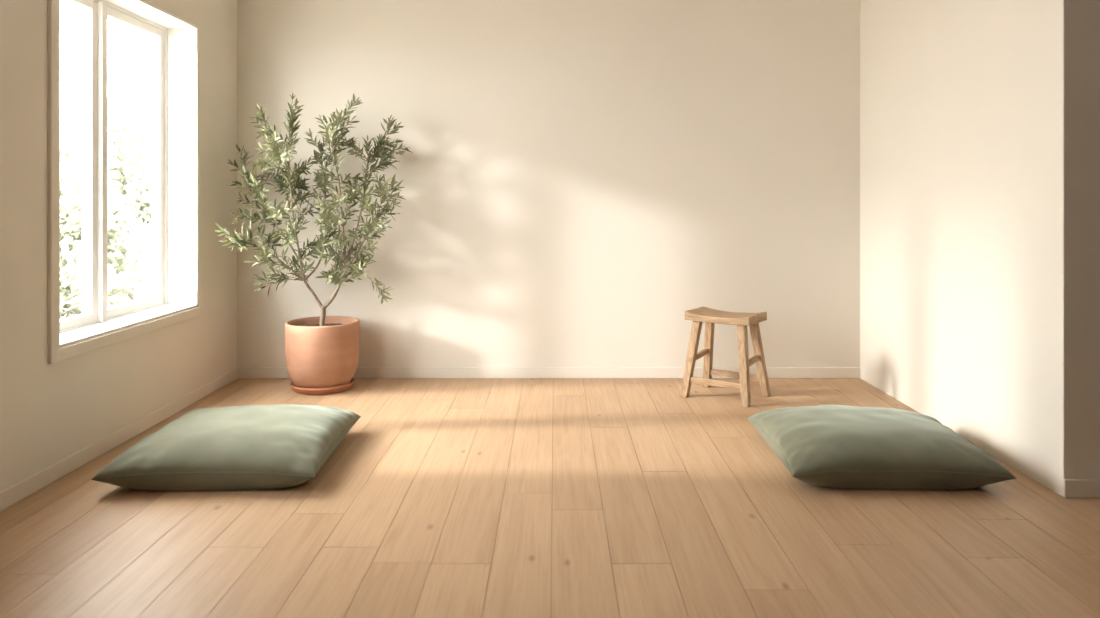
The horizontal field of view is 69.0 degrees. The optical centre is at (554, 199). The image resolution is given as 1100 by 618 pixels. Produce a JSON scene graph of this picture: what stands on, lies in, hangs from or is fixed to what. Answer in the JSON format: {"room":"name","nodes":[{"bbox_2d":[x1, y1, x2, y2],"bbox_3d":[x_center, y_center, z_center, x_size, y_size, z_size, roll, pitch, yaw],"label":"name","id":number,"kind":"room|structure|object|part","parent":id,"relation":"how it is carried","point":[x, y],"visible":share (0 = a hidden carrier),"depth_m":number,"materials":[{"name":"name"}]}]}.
{"room":"meditation room","nodes":[
{"label":"meditation room","id":0,"kind":"room"},
{"bbox_2d":[0,0,236,491],"bbox_3d":[-2.185,-0.295,1.185,0.260,3.010,8.370,0,0,0],"label":"wall","id":1,"kind":"structure","parent":0,"point":[49,413],"depth_m":3.41,"materials":[{"name":"white paint"}]},
{"bbox_2d":[0,368,237,511],"bbox_3d":[-2.049,1.115,1.079,0.013,0.070,8.157,0,0,0],"label":"baseboard","id":2,"kind":"structure","parent":1,"relation":"attached to","point":[39,480],"depth_m":3.62,"materials":[{"name":"paint"}]},
{"bbox_2d":[48,0,199,363],"bbox_3d":[-2.164,-0.190,3.923,0.251,1.712,1.366,0,0,0],"label":"window","id":3,"kind":"structure","parent":1,"relation":"in","point":[174,299],"depth_m":4.13,"materials":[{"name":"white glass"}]},
{"bbox_3d":[-2.257,-0.189,3.612,0.050,1.558,0.581,0,0,0],"label":"sash","id":4,"kind":"part","parent":3,"relation":"part of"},
{"bbox_3d":[-2.249,-0.190,3.945,0.082,1.600,1.290,0,0,0],"label":"frame","id":5,"kind":"part","parent":3,"relation":"part of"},
{"bbox_3d":[-2.134,0.606,3.945,0.173,0.016,1.278,0,0,0],"label":"sill","id":6,"kind":"part","parent":3,"relation":"part of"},
{"bbox_3d":[-2.257,-0.189,4.258,0.050,1.558,0.621,0,0,0],"label":"sash","id":7,"kind":"part","parent":3,"relation":"part of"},
{"bbox_2d":[237,0,859,366],"bbox_3d":[0.922,-0.295,5.270,5.955,3.010,0.200,0,0,0],"label":"wall","id":8,"kind":"structure","parent":0,"point":[581,177],"depth_m":5.17,"materials":[{"name":"white paint"}]},
{"bbox_2d":[237,367,859,377],"bbox_3d":[-0.043,1.115,5.163,4.025,0.070,0.013,0,0,0],"label":"baseboard","id":9,"kind":"structure","parent":8,"relation":"attached to","point":[243,372],"depth_m":5.16,"materials":[{"name":"paint"}]},
{"bbox_2d":[0,378,1099,617],"bbox_3d":[0.922,1.180,1.085,5.955,0.060,8.170,0,0,0],"label":"floor","id":10,"kind":"structure","parent":0,"point":[445,497],"depth_m":2.85,"materials":[{"name":"brown wood"}]},
{"bbox_2d":[91,404,360,490],"bbox_3d":[-1.375,1.051,3.530,0.853,0.195,0.873,0,0,-2],"label":"floor cushion","id":11,"kind":"object","parent":10,"relation":"on","point":[247,447],"visible":1,"depth_m":3.20,"materials":[{"name":"green fabric"}]},
{"bbox_2d":[290,378,354,394],"bbox_3d":[-1.417,1.128,4.880,0.382,0.044,0.382,0,0,0],"label":"saucer","id":12,"kind":"object","parent":10,"relation":"on","point":[330,390],"visible":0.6,"depth_m":4.72,"materials":[{"name":"ceramic"}]},
{"bbox_2d":[215,93,411,387],"bbox_3d":[-1.445,0.249,4.800,1.136,1.766,0.659,0,0,-3],"label":"tree","id":13,"kind":"object","parent":12,"relation":"on","point":[322,351],"visible":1,"depth_m":4.76,"materials":[{"name":"green plant"}]},
{"bbox_3d":[-1.417,0.935,4.880,0.439,0.394,0.438,0,0,0],"label":"pot","id":14,"kind":"part","parent":13,"relation":"part of","materials":[{"name":"ceramic"}]},
{"bbox_2d":[680,307,770,406],"bbox_3d":[1.000,0.901,4.690,0.422,0.498,0.339,0,0,36],"label":"wooden stool","id":15,"kind":"object","parent":10,"relation":"on","point":[699,315],"visible":1,"depth_m":4.67,"materials":[{"name":"brown wood"}]},
{"bbox_3d":[0.802,0.925,4.691,0.141,0.449,0.060,0,0,-17],"label":"leg","id":16,"kind":"part","parent":15,"relation":"part of","materials":[{"name":"brown wood"}]},
{"bbox_3d":[0.938,0.925,4.878,0.060,0.449,0.141,0,0,-1],"label":"leg","id":17,"kind":"part","parent":15,"relation":"part of","materials":[{"name":"brown wood"}]},
{"bbox_3d":[1.000,0.680,4.690,0.406,0.056,0.264,0,0,36],"label":"seat","id":18,"kind":"part","parent":15,"relation":"part of","materials":[{"name":"brown wood"}]},
{"bbox_3d":[1.062,0.925,4.502,0.060,0.449,0.141,0,0,-1],"label":"leg","id":19,"kind":"part","parent":15,"relation":"part of","materials":[{"name":"brown wood"}]},
{"bbox_3d":[1.198,0.925,4.689,0.141,0.449,0.060,0,0,-17],"label":"leg","id":20,"kind":"part","parent":15,"relation":"part of","materials":[{"name":"brown wood"}]},
{"bbox_2d":[747,405,1016,489],"bbox_3d":[1.368,1.052,3.525,0.863,0.192,0.833,0,0,2],"label":"floor cushion","id":21,"kind":"object","parent":10,"relation":"on","point":[825,446],"visible":1,"depth_m":3.20,"materials":[{"name":"green fabric"}]},
{"bbox_2d":[860,0,1099,495],"bbox_3d":[2.935,-0.295,4.135,1.930,3.010,2.070,0,0,0],"label":"wall","id":22,"kind":"structure","parent":0,"point":[980,119],"depth_m":3.65,"materials":[{"name":"white paint"}]},
{"bbox_2d":[1063,479,1099,497],"bbox_3d":[2.933,1.115,3.094,1.934,0.070,0.013,0,0,0],"label":"baseboard","id":23,"kind":"structure","parent":22,"relation":"attached to","point":[1072,488],"depth_m":3.09,"materials":[{"name":"paint"}]},
{"label":"outside","id":24,"kind":"structure","parent":0,"visible":0},
{"bbox_3d":[-16.157,1.425,11.000,27.685,0.450,46.000,0,0,0],"label":"ground","id":25,"kind":"structure","parent":24,"visible":0},
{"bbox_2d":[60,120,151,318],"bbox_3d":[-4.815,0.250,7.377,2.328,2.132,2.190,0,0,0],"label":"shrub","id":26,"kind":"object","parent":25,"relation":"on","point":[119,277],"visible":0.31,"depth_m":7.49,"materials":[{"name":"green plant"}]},
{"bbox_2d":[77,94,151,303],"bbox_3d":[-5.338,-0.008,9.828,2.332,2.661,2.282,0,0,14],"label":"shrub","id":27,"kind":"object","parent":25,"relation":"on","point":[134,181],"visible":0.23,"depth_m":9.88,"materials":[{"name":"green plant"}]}
]}

